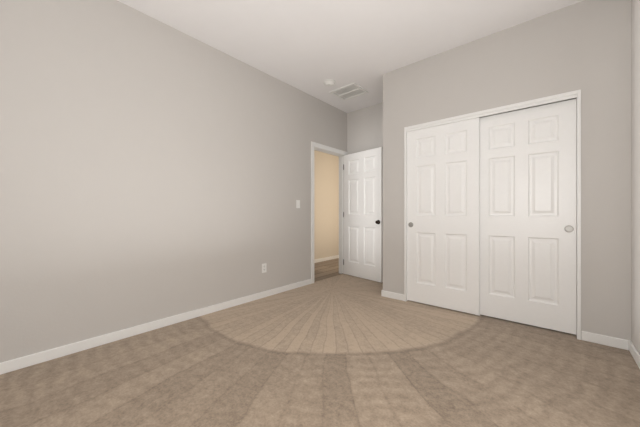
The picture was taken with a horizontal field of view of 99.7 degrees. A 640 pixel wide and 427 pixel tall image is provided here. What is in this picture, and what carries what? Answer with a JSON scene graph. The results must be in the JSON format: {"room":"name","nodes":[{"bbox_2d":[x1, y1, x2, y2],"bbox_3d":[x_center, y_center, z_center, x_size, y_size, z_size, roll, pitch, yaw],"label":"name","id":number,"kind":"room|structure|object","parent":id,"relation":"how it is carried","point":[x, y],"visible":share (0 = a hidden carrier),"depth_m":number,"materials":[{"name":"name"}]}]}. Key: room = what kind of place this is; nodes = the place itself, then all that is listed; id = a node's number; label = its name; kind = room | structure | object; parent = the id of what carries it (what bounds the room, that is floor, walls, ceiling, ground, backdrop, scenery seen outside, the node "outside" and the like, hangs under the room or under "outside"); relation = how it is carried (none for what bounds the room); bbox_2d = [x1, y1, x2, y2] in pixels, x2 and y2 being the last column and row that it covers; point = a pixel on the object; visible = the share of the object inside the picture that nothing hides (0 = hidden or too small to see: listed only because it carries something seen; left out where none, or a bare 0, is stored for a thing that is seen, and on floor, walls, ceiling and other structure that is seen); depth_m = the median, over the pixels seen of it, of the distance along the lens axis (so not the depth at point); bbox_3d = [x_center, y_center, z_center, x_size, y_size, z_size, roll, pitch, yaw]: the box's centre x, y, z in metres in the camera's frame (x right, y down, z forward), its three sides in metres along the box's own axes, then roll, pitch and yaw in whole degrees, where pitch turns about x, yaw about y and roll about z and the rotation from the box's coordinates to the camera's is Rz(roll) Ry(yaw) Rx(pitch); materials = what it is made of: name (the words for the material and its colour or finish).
{"room":"empty bedroom","nodes":[
{"label":"empty bedroom","id":0,"kind":"room"},
{"bbox_2d":[0,0,346,362],"bbox_3d":[-0.408,-0.358,3.807,0.120,2.810,6.590,0,0,41],"label":"wall","id":1,"kind":"structure","parent":0,"point":[152,169],"depth_m":2.32,"materials":[{"name":"paint"}]},
{"bbox_2d":[0,279,310,374],"bbox_3d":[-1.279,1.009,2.688,0.014,0.076,3.517,0,0,41],"label":"baseboard","id":2,"kind":"structure","parent":1,"relation":"attached to","point":[34,359],"depth_m":2.27,"materials":[{"name":"white wood"}]},
{"bbox_2d":[262,263,266,272],"bbox_3d":[-0.697,0.682,3.372,0.007,0.114,0.070,0,0,41],"label":"electrical outlet","id":3,"kind":"object","parent":1,"relation":"attached to","point":[264,267],"visible":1,"depth_m":3.37,"materials":[{"name":"white plastic"}]},
{"bbox_2d":[296,200,299,207],"bbox_3d":[-0.305,-0.133,3.822,0.016,0.114,0.070,0,0,41],"label":"light switch","id":4,"kind":"object","parent":1,"relation":"attached to","point":[297,203],"visible":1,"depth_m":3.81,"materials":[{"name":"white plastic"}]},
{"bbox_2d":[311,141,346,283],"bbox_3d":[0.119,0.018,4.424,0.124,2.074,0.827,0,0,41],"label":"door frame","id":5,"kind":"structure","parent":1,"relation":"in","point":[341,211],"depth_m":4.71,"materials":[{"name":"white wood"}]},
{"bbox_2d":[344,147,382,282],"bbox_3d":[0.679,0.019,4.351,0.159,2.032,0.789,0,0,-40],"label":"entry door","id":6,"kind":"structure","parent":5,"relation":"attached to","point":[363,214],"depth_m":4.30,"materials":[{"name":"white wood"}]},
{"bbox_2d":[0,274,639,426],"bbox_3d":[0.269,1.097,1.984,3.340,0.100,4.702,0,0,41],"label":"floor","id":7,"kind":"structure","parent":0,"point":[343,350],"depth_m":1.76,"materials":[{"name":"beige carpet"}]},
{"bbox_2d":[314,150,338,259],"bbox_3d":[-0.486,-0.358,5.421,0.120,2.810,4.240,0,0,41],"label":"wall","id":8,"kind":"structure","parent":0,"point":[326,204],"depth_m":6.07,"materials":[{"name":"paint"}]},
{"bbox_2d":[314,255,338,262],"bbox_3d":[-0.435,1.018,5.378,0.014,0.074,4.000,0,0,41],"label":"baseboard","id":9,"kind":"structure","parent":8,"relation":"attached to","point":[326,258],"depth_m":6.04,"materials":[{"name":"white wood"}]},
{"bbox_2d":[314,258,339,280],"bbox_3d":[-0.076,1.101,5.070,1.200,0.092,4.240,0,0,41],"label":"floor","id":10,"kind":"structure","parent":0,"point":[325,269],"depth_m":5.09,"materials":[{"name":"brown wood"}]},
{"bbox_2d":[117,0,582,112],"bbox_3d":[0.427,-1.813,3.091,4.540,0.100,6.590,0,0,41],"label":"ceiling","id":11,"kind":"structure","parent":0,"point":[309,47],"depth_m":2.60,"materials":[{"name":"paint"}]},
{"bbox_2d":[323,79,335,86],"bbox_3d":[0.128,-1.740,3.623,0.164,0.045,0.164,0,0,41],"label":"smoke detector","id":12,"kind":"object","parent":11,"relation":"attached to","point":[329,82],"visible":1,"depth_m":3.58,"materials":[{"name":"white plastic"}]},
{"bbox_2d":[329,83,368,100],"bbox_3d":[0.421,-1.757,3.917,0.435,0.012,0.375,0,0,41],"label":"ceiling vent","id":13,"kind":"object","parent":11,"relation":"in","point":[349,91],"visible":0.98,"depth_m":3.91,"materials":[{"name":"white plastic"}]},
{"bbox_2d":[347,103,382,154],"bbox_3d":[1.771,-0.358,3.713,3.310,2.810,0.120,0,0,41],"label":"wall","id":14,"kind":"structure","parent":0,"point":[364,129],"depth_m":4.50,"materials":[{"name":"paint"}]},
{"bbox_2d":[383,0,630,340],"bbox_3d":[1.847,-0.358,3.045,2.085,2.810,0.797,0,0,41],"label":"wall","id":15,"kind":"structure","parent":0,"point":[584,46],"depth_m":2.27,"materials":[{"name":"paint"}]},
{"bbox_2d":[381,290,403,300],"bbox_3d":[1.149,1.009,3.624,0.300,0.076,0.797,0,0,41],"label":"baseboard","id":16,"kind":"structure","parent":15,"relation":"attached to","point":[393,295],"depth_m":3.32,"materials":[{"name":"white wood"}]},
{"bbox_2d":[407,118,479,314],"bbox_3d":[1.336,0.027,2.993,0.752,2.012,0.030,0,0,41],"label":"closet door","id":17,"kind":"structure","parent":15,"relation":"in","point":[443,215],"depth_m":2.95,"materials":[{"name":"white wood"}]},
{"bbox_2d":[404,89,580,339],"bbox_3d":[1.626,0.009,2.779,1.520,2.075,0.134,0,0,41],"label":"trim","id":18,"kind":"structure","parent":15,"relation":"attached to","point":[576,94],"depth_m":2.35,"materials":[{"name":"white wood"}]},
{"bbox_2d":[480,99,575,334],"bbox_3d":[1.907,0.027,2.556,0.752,2.012,0.030,0,0,41],"label":"closet door","id":19,"kind":"structure","parent":15,"relation":"in","point":[527,213],"depth_m":2.51,"materials":[{"name":"white wood"}]},
{"bbox_2d":[564,225,573,231],"bbox_3d":[2.148,0.133,2.327,0.060,0.060,0.004,0,0,41],"label":"door pull","id":20,"kind":"object","parent":19,"relation":"attached to","point":[568,228],"visible":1,"depth_m":2.33,"materials":[{"name":"silver metal"}]},
{"bbox_2d":[581,331,628,349],"bbox_3d":[2.264,1.009,2.152,0.261,0.076,0.014,0,0,41],"label":"baseboard","id":21,"kind":"structure","parent":15,"relation":"attached to","point":[605,340],"depth_m":2.14,"materials":[{"name":"white wood"}]},
{"bbox_2d":[631,0,639,353],"bbox_3d":[1.452,-0.358,0.890,0.120,2.810,4.582,0,0,41],"label":"wall","id":22,"kind":"structure","parent":0,"point":[635,172],"depth_m":1.96,"materials":[{"name":"paint"}]},
{"bbox_2d":[629,340,639,368],"bbox_3d":[1.181,1.009,0.677,0.014,0.076,3.665,0,0,41],"label":"baseboard","id":23,"kind":"structure","parent":22,"relation":"attached to","point":[635,354],"depth_m":1.92,"materials":[{"name":"white wood"}]}
]}

